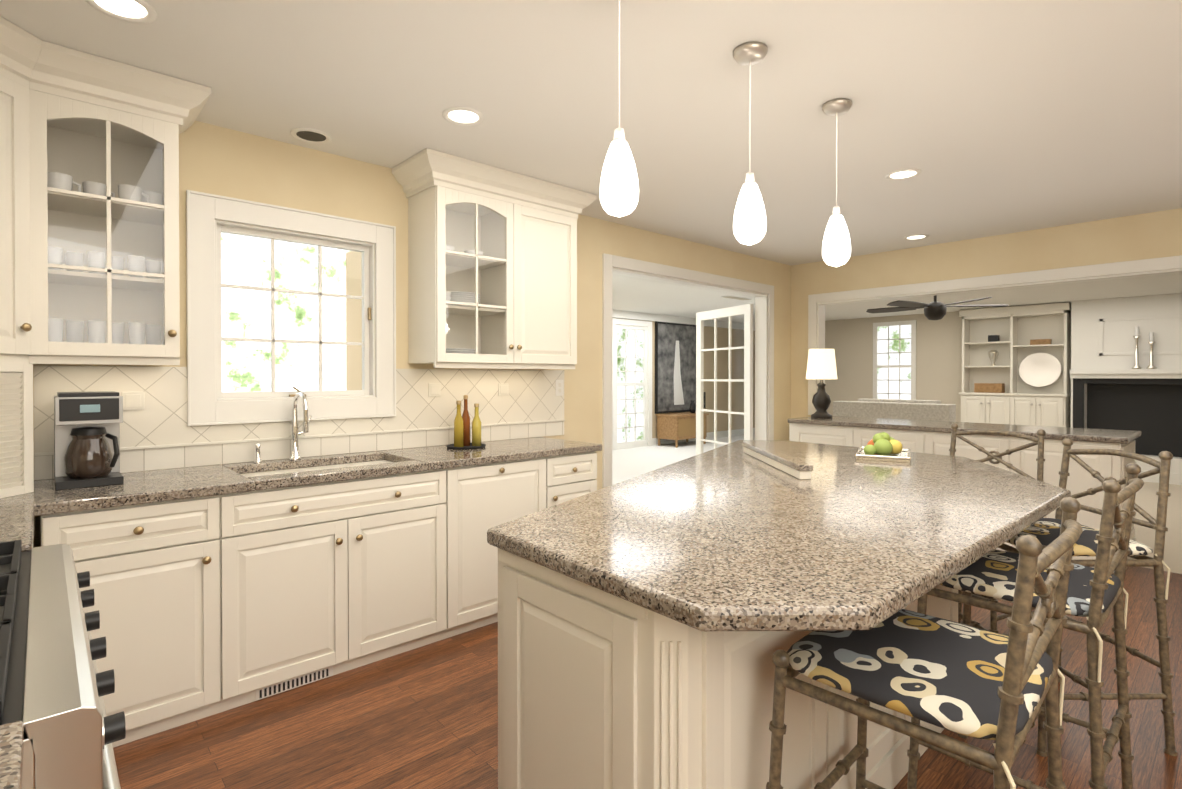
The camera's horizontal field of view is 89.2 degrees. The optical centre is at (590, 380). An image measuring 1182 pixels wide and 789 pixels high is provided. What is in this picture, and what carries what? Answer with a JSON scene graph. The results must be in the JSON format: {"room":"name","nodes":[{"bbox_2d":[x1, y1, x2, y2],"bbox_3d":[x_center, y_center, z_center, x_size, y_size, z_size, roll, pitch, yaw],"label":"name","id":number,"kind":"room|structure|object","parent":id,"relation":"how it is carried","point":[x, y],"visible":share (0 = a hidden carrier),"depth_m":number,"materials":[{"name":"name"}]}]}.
{"room":"kitchen","nodes":[
{"label":"kitchen","id":0,"kind":"room"},
{"bbox_2d":[0,721,23,788],"bbox_3d":[-0.170,0.447,-0.314,0.643,0.040,2.287,0,1,-43],"label":"countertop","id":1,"kind":"structure","parent":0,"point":[11,734],"depth_m":0.67,"materials":[{"name":"beige stone"}]},
{"bbox_2d":[346,251,361,389],"bbox_3d":[-2.119,0.030,5.666,0.140,2.540,4.260,0,1,-43],"label":"wall","id":2,"kind":"structure","parent":0,"point":[354,328],"depth_m":5.71,"materials":[{"name":"beige paint"}]},
{"bbox_2d":[33,121,792,547],"bbox_3d":[-0.334,0.039,4.318,6.950,2.540,0.140,0,1,-43],"label":"wall","id":3,"kind":"structure","parent":0,"point":[221,161],"depth_m":3.51,"materials":[{"name":"paint"}]},
{"bbox_2d":[0,16,55,359],"bbox_3d":[-2.148,-0.650,1.864,0.681,1.123,0.358,0,1,-43],"label":"upper cabinet","id":4,"kind":"object","parent":3,"relation":"attached to","point":[27,106],"depth_m":2.16,"materials":[{"name":"white paint"}]},
{"bbox_2d":[186,190,395,425],"bbox_3d":[-1.553,-0.338,3.178,1.009,1.094,0.170,0,1,-43],"label":"window","id":5,"kind":"structure","parent":3,"relation":"in","point":[209,402],"depth_m":3.09,"materials":[{"name":"white paint"}]},
{"bbox_2d":[34,366,564,479],"bbox_3d":[-1.233,0.166,3.391,2.810,0.468,0.011,0,1,-43],"label":"tile backsplash","id":6,"kind":"structure","parent":3,"relation":"attached to","point":[160,418],"depth_m":3.11,"materials":[{"name":"beige tile"}]},
{"bbox_2d":[602,253,773,487],"bbox_3d":[0.949,0.161,5.480,2.450,2.280,0.162,0,1,-43],"label":"door frame","id":7,"kind":"structure","parent":3,"relation":"attached to","point":[764,312],"depth_m":5.38,"materials":[{"name":"white paint"}]},
{"bbox_2d":[696,304,752,454],"bbox_3d":[0.617,0.241,5.967,2.756,2.088,0.995,0,1,-43],"label":"doors","id":8,"kind":"structure","parent":3,"relation":"in","point":[746,310],"depth_m":6.68,"materials":[{"name":"white paint"}]},
{"bbox_2d":[0,0,1181,323],"bbox_3d":[2.978,-1.269,6.164,14.339,0.050,10.680,0,1,-43],"label":"ceiling","id":9,"kind":"structure","parent":0,"point":[988,118],"depth_m":2.57,"materials":[{"name":"white paint"}]},
{"bbox_2d":[85,0,156,23],"bbox_3d":[-1.520,-1.210,1.937,0.190,0.008,0.190,0,1,-43],"label":"recessed light","id":10,"kind":"object","parent":9,"relation":"in","point":[133,11],"visible":1,"depth_m":1.96,"materials":[{"name":"white paint"}]},
{"bbox_2d":[290,128,331,143],"bbox_3d":[-1.395,-1.218,2.991,0.190,0.008,0.190,0,1,-43],"label":"ceiling speaker","id":11,"kind":"object","parent":9,"relation":"attached to","point":[310,135],"visible":1,"depth_m":2.98,"materials":[{"name":"white paint"}]},
{"bbox_2d":[442,107,483,125],"bbox_3d":[-0.588,-1.216,2.765,0.190,0.008,0.190,0,1,-43],"label":"recessed light","id":12,"kind":"object","parent":9,"relation":"in","point":[464,116],"visible":0.98,"depth_m":2.77,"materials":[{"name":"white paint"}]},
{"bbox_2d":[600,0,638,216],"bbox_3d":[0.086,-0.854,1.818,0.124,0.716,0.124,0,1,-43],"label":"pendant light","id":13,"kind":"object","parent":9,"relation":"hanging from","point":[619,190],"visible":1,"depth_m":1.78,"materials":[{"name":"white glass"}]},
{"bbox_2d":[722,296,751,299],"bbox_3d":[2.228,-1.259,9.180,0.600,0.010,0.160,0,1,-43],"label":"ceiling vent","id":14,"kind":"object","parent":9,"relation":"in","point":[736,298],"visible":1,"depth_m":9.17,"materials":[{"name":"white metal"}]},
{"bbox_2d":[733,41,767,244],"bbox_3d":[0.587,-0.857,2.213,0.124,0.716,0.124,0,1,-43],"label":"pendant light","id":15,"kind":"object","parent":9,"relation":"hanging from","point":[749,224],"visible":1,"depth_m":2.18,"materials":[{"name":"white glass"}]},
{"bbox_2d":[822,98,851,266],"bbox_3d":[1.086,-0.860,2.651,0.124,0.716,0.124,0,1,-43],"label":"pendant light","id":16,"kind":"object","parent":9,"relation":"hanging from","point":[836,248],"visible":1,"depth_m":2.62,"materials":[{"name":"white glass"}]},
{"bbox_2d":[885,169,920,179],"bbox_3d":[1.853,-1.221,3.559,0.190,0.008,0.190,0,1,-43],"label":"recessed light","id":17,"kind":"object","parent":9,"relation":"in","point":[902,174],"visible":1,"depth_m":3.56,"materials":[{"name":"white paint"}]},
{"bbox_2d":[904,234,928,239],"bbox_3d":[2.800,-1.233,5.165,0.190,0.008,0.190,0,1,-43],"label":"recessed light","id":18,"kind":"object","parent":9,"relation":"in","point":[916,237],"visible":0.98,"depth_m":5.16,"materials":[{"name":"white paint"}]},
{"bbox_2d":[113,567,1181,788],"bbox_3d":[1.571,1.351,1.909,6.490,0.050,6.280,0,1,-43],"label":"floor","id":19,"kind":"structure","parent":0,"point":[424,717],"depth_m":2.25,"materials":[{"name":"brown wood"}]},
{"bbox_2d":[0,540,125,788],"bbox_3d":[-1.257,0.853,0.954,0.747,0.960,1.040,0,1,-43],"label":"range","id":20,"kind":"object","parent":19,"relation":"on","point":[55,686],"visible":1,"depth_m":0.91,"materials":[{"name":"silver metal"}]},
{"bbox_2d":[41,493,244,747],"bbox_3d":[-1.835,0.885,2.431,0.579,0.876,0.618,0,1,-43],"label":"base cabinet","id":21,"kind":"object","parent":19,"relation":"on","point":[206,606],"depth_m":2.24,"materials":[{"name":"white paint"}]},
{"bbox_2d":[0,497,51,551],"bbox_3d":[-1.855,0.434,1.537,0.660,0.040,0.627,0,1,-43],"label":"countertop","id":22,"kind":"structure","parent":21,"relation":"on","point":[18,513],"depth_m":1.79,"materials":[{"name":"beige stone"}]},
{"bbox_2d":[241,460,460,703],"bbox_3d":[-1.300,0.881,2.921,1.108,0.876,0.618,0,1,-43],"label":"base cabinet","id":23,"kind":"object","parent":19,"relation":"on","point":[341,576],"depth_m":2.69,"materials":[{"name":"white paint"}]},
{"bbox_2d":[0,437,601,513],"bbox_3d":[-1.333,0.424,2.874,3.238,0.040,0.638,0,1,-43],"label":"countertop","id":24,"kind":"structure","parent":23,"relation":"on","point":[140,487],"depth_m":2.67,"materials":[{"name":"brown stone"}]},
{"bbox_2d":[0,356,39,498],"bbox_3d":[-2.282,0.175,1.994,0.627,0.469,0.627,0,1,-43],"label":"appliance garage","id":25,"kind":"object","parent":24,"relation":"on","point":[16,372],"depth_m":2.14,"materials":[{"name":"white paint"}]},
{"bbox_2d":[54,391,123,489],"bbox_3d":[-1.995,0.227,2.380,0.200,0.360,0.254,0,1,-43],"label":"coffee maker","id":26,"kind":"object","parent":24,"relation":"on","point":[86,439],"visible":1,"depth_m":2.32,"materials":[{"name":"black plastic"}]},
{"bbox_2d":[254,392,310,462],"bbox_3d":[-1.497,0.230,2.964,0.269,0.346,0.212,0,1,-43],"label":"faucet","id":27,"kind":"object","parent":24,"relation":"on","point":[295,434],"visible":1,"depth_m":3.04,"materials":[{"name":"silver metal"}]},
{"bbox_2d":[461,456,556,632],"bbox_3d":[-0.699,0.877,3.472,0.758,0.876,0.618,0,1,-43],"label":"base cabinet","id":28,"kind":"object","parent":19,"relation":"on","point":[493,494],"depth_m":3.20,"materials":[{"name":"white paint"}]},
{"bbox_2d":[557,452,596,503],"bbox_3d":[-0.337,0.875,3.803,0.459,0.876,0.618,0,1,-43],"label":"base cabinet","id":29,"kind":"object","parent":19,"relation":"on","point":[576,473],"depth_m":3.61,"materials":[{"name":"white paint"}]},
{"bbox_2d":[498,548,845,788],"bbox_3d":[-0.055,0.891,1.973,0.726,0.870,1.442,0,1,-43],"label":"base cabinet","id":30,"kind":"object","parent":19,"relation":"on","point":[599,689],"depth_m":1.39,"materials":[{"name":"white paint"}]},
{"bbox_2d":[487,440,1070,630],"bbox_3d":[0.746,0.429,2.534,2.752,0.045,1.847,0,1,-43],"label":"countertop","id":31,"kind":"structure","parent":30,"relation":"on","point":[732,536],"depth_m":1.63,"materials":[{"name":"beige stone"}]},
{"bbox_2d":[742,442,812,478],"bbox_3d":[0.876,0.374,2.900,0.062,0.059,0.892,0,0,0],"label":"ledge","id":32,"kind":"object","parent":31,"relation":"on","point":[796,468],"visible":0.98,"depth_m":2.72,"materials":[{"name":"white paint"}]},
{"bbox_2d":[855,432,910,462],"bbox_3d":[1.545,0.338,3.166,0.256,0.127,0.396,0,0,27],"label":"fruit tray","id":33,"kind":"object","parent":31,"relation":"on","point":[883,446],"visible":1,"depth_m":3.06,"materials":[{"name":"food"}]},
{"bbox_2d":[789,423,844,445],"bbox_3d":[2.436,0.856,5.859,0.712,0.884,0.699,0,1,-43],"label":"base cabinet","id":34,"kind":"object","parent":19,"relation":"on","point":[810,433],"depth_m":5.66,"materials":[{"name":"white paint"}]},
{"bbox_2d":[845,426,912,451],"bbox_3d":[2.827,0.859,5.432,0.712,0.884,0.724,0,1,-43],"label":"base cabinet","id":35,"kind":"object","parent":19,"relation":"on","point":[854,436],"depth_m":5.31,"materials":[{"name":"white paint"}]},
{"bbox_2d":[846,599,917,788],"bbox_3d":[0.364,0.888,2.357,0.696,0.870,1.442,0,1,-43],"label":"base cabinet","id":36,"kind":"object","parent":19,"relation":"on","point":[887,761],"depth_m":1.89,"materials":[{"name":"white paint"}]},
{"bbox_2d":[766,497,1082,788],"bbox_3d":[0.742,0.794,1.337,0.574,1.072,0.538,0,1,-43],"label":"bar stool","id":37,"kind":"object","parent":19,"relation":"on","point":[964,679],"visible":0.98,"depth_m":1.23,"materials":[{"name":"metal"}]},
{"bbox_2d":[918,585,957,756],"bbox_3d":[0.771,0.885,2.730,0.692,0.870,1.442,0,1,-43],"label":"base cabinet","id":38,"kind":"object","parent":19,"relation":"on","point":[938,607],"depth_m":2.24,"materials":[{"name":"white paint"}]},
{"bbox_2d":[913,431,996,549],"bbox_3d":[3.228,0.862,4.995,0.712,0.884,0.725,0,1,-43],"label":"base cabinet","id":39,"kind":"object","parent":19,"relation":"on","point":[927,442],"depth_m":4.83,"materials":[{"name":"white paint"}]},
{"bbox_2d":[949,423,1046,632],"bbox_3d":[1.983,0.782,3.135,0.529,1.072,0.543,0,0,-28],"label":"bar stool","id":40,"kind":"object","parent":19,"relation":"on","point":[1040,460],"visible":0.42,"depth_m":3.13,"materials":[{"name":"wood"}]},
{"bbox_2d":[907,463,1143,788],"bbox_3d":[1.363,0.790,1.873,0.544,1.072,0.530,0,1,-43],"label":"bar stool","id":41,"kind":"object","parent":19,"relation":"on","point":[1094,595],"visible":0.73,"depth_m":1.75,"materials":[{"name":"wood"}]},
{"bbox_2d":[997,436,1135,568],"bbox_3d":[3.623,0.865,4.564,0.712,0.884,0.710,0,1,-43],"label":"base cabinet","id":42,"kind":"object","parent":19,"relation":"on","point":[1080,478],"depth_m":4.25,"materials":[{"name":"white paint"}]},
{"bbox_2d":[788,416,1140,443],"bbox_3d":[3.045,0.398,5.200,0.780,0.040,2.490,0,1,-43],"label":"countertop","id":43,"kind":"structure","parent":42,"relation":"on","point":[1099,435],"depth_m":4.90,"materials":[{"name":"brown stone"}]},
{"bbox_2d":[806,349,836,417],"bbox_3d":[2.299,0.030,5.981,0.296,0.683,0.296,0,1,-43],"label":"table lamp","id":44,"kind":"object","parent":43,"relation":"on","point":[821,364],"visible":1,"depth_m":5.90,"materials":[{"name":"grey"}]},
{"bbox_2d":[958,438,1176,756],"bbox_3d":[1.844,0.787,2.379,0.530,1.072,0.544,0,0,-1],"label":"bar stool","id":45,"kind":"object","parent":19,"relation":"on","point":[1045,532],"visible":0.48,"depth_m":2.15,"materials":[{"name":"wood"}]},
{"bbox_2d":[617,318,754,437],"bbox_3d":[0.633,-0.009,11.173,11.639,2.540,0.140,0,1,-43],"label":"wall","id":46,"kind":"structure","parent":0,"point":[737,401],"depth_m":13.15,"materials":[{"name":"beige"}]},
{"bbox_2d":[612,318,651,449],"bbox_3d":[0.750,0.067,11.199,1.092,2.387,0.080,0,1,-43],"label":"door frame","id":47,"kind":"structure","parent":46,"relation":"attached to","point":[644,326],"depth_m":11.28,"materials":[{"name":"white paint"}]},
{"bbox_2d":[655,321,695,413],"bbox_3d":[1.712,-0.255,12.025,1.246,1.786,0.056,0,1,-43],"label":"painting","id":48,"kind":"object","parent":46,"relation":"attached to","point":[675,367],"visible":0.85,"depth_m":11.95,"materials":[{"name":"black plastic"}]},
{"bbox_2d":[612,309,754,445],"bbox_3d":[0.554,-0.007,10.964,10.962,2.539,0.059,0,1,-43],"label":"crown molding","id":49,"kind":"structure","parent":46,"relation":"attached to","point":[622,314],"depth_m":11.99,"materials":[{"name":"white paint"}]},
{"bbox_2d":[612,434,1181,573],"bbox_3d":[4.135,1.313,7.243,11.199,0.050,10.680,0,1,-43],"label":"floor","id":50,"kind":"structure","parent":0,"point":[1146,498],"depth_m":7.35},
{"bbox_2d":[656,412,708,447],"bbox_3d":[1.787,0.955,11.716,0.982,0.604,0.530,0,1,-43],"label":"table","id":51,"kind":"object","parent":50,"relation":"on","point":[676,427],"visible":0.73,"depth_m":11.44,"materials":[{"name":"brown wood"}]},
{"bbox_2d":[689,400,695,412],"bbox_3d":[2.029,0.526,11.954,0.140,0.250,0.140,0,1,-43],"label":"vase","id":52,"kind":"object","parent":51,"relation":"on","point":[692,408],"visible":1,"depth_m":11.91,"materials":[{"name":"black metal"}]},
{"bbox_2d":[833,398,955,421],"bbox_3d":[3.788,0.758,7.286,0.950,1.060,1.297,0,1,-43],"label":"sofa","id":53,"kind":"object","parent":50,"relation":"on","point":[934,410],"visible":0.19,"depth_m":6.92,"materials":[{"name":"fabric"}]},
{"bbox_2d":[959,302,1070,426],"bbox_3d":[6.157,0.104,8.752,0.365,2.348,1.329,0,1,-43],"label":"built-in bookcase","id":54,"kind":"object","parent":50,"relation":"on","point":[1015,365],"visible":0.77,"depth_m":8.71,"materials":[{"name":"white paint"}]},
{"bbox_2d":[1069,293,1181,484],"bbox_3d":[7.404,0.108,7.369,0.399,2.359,2.350,0,1,-43],"label":"fireplace","id":55,"kind":"object","parent":50,"relation":"on","point":[1111,389],"visible":0.69,"depth_m":7.76,"materials":[{"name":"white paint"}]},
{"bbox_2d":[1132,326,1141,368],"bbox_3d":[6.948,-0.416,7.633,0.097,0.539,0.097,0,0,32],"label":"candlestick","id":56,"kind":"object","parent":55,"relation":"on","point":[1136,337],"depth_m":7.62,"materials":[{"name":"silver metal"}]},
{"bbox_2d":[1146,332,1156,368],"bbox_3d":[7.041,-0.375,7.532,0.097,0.459,0.097,0,0,32],"label":"candlestick","id":57,"kind":"object","parent":55,"relation":"on","point":[1151,342],"depth_m":7.52,"materials":[{"name":"silver metal"}]},
{"bbox_2d":[825,311,1070,426],"bbox_3d":[6.755,0.010,8.476,0.140,2.540,8.970,0,1,-43],"label":"wall","id":58,"kind":"structure","parent":0,"point":[938,358],"depth_m":9.84,"materials":[{"name":"beige paint"}]},
{"bbox_2d":[873,320,915,399],"bbox_3d":[5.121,-0.237,10.134,0.024,1.518,0.690,0,1,-43],"label":"window","id":59,"kind":"structure","parent":58,"relation":"in","point":[912,323],"depth_m":10.08,"materials":[{"name":"white paint"}]},
{"bbox_2d":[793,208,1181,417],"bbox_3d":[4.254,0.039,4.352,0.140,2.540,5.970,0,1,-43],"label":"wall","id":60,"kind":"structure","parent":0,"point":[1158,234],"depth_m":5.17,"materials":[{"name":"paint"}]},
{"bbox_2d":[808,255,1181,414],"bbox_3d":[3.770,0.205,4.866,0.162,2.200,4.180,0,1,-43],"label":"trim","id":61,"kind":"structure","parent":60,"relation":"attached to","point":[816,307],"depth_m":5.20,"materials":[{"name":"white paint"}]},
{"bbox_2d":[825,273,1181,320],"bbox_3d":[5.072,-1.095,6.981,4.630,0.050,9.052,0,1,-43],"label":"ceiling","id":62,"kind":"structure","parent":0,"point":[1120,288],"depth_m":7.58,"materials":[{"name":"white paint"}]},
{"bbox_2d":[866,295,1008,319],"bbox_3d":[3.657,-0.856,6.488,1.369,0.419,1.322,0,1,-43],"label":"ceiling fan","id":63,"kind":"object","parent":62,"relation":"hanging from","point":[935,310],"visible":0.81,"depth_m":6.37,"materials":[{"name":"grey"}]},
{"label":"outside","id":64,"kind":"structure","parent":0,"visible":0},
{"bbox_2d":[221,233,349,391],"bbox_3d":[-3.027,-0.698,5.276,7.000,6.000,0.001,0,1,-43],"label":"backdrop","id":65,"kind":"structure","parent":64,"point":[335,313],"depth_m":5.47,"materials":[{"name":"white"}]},
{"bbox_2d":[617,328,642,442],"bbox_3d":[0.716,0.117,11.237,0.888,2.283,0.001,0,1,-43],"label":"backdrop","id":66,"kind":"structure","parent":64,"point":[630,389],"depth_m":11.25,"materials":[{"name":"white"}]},
{"bbox_2d":[877,325,910,399],"bbox_3d":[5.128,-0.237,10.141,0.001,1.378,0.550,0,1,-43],"label":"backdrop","id":67,"kind":"structure","parent":64,"point":[882,378],"depth_m":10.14,"materials":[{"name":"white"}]}
]}

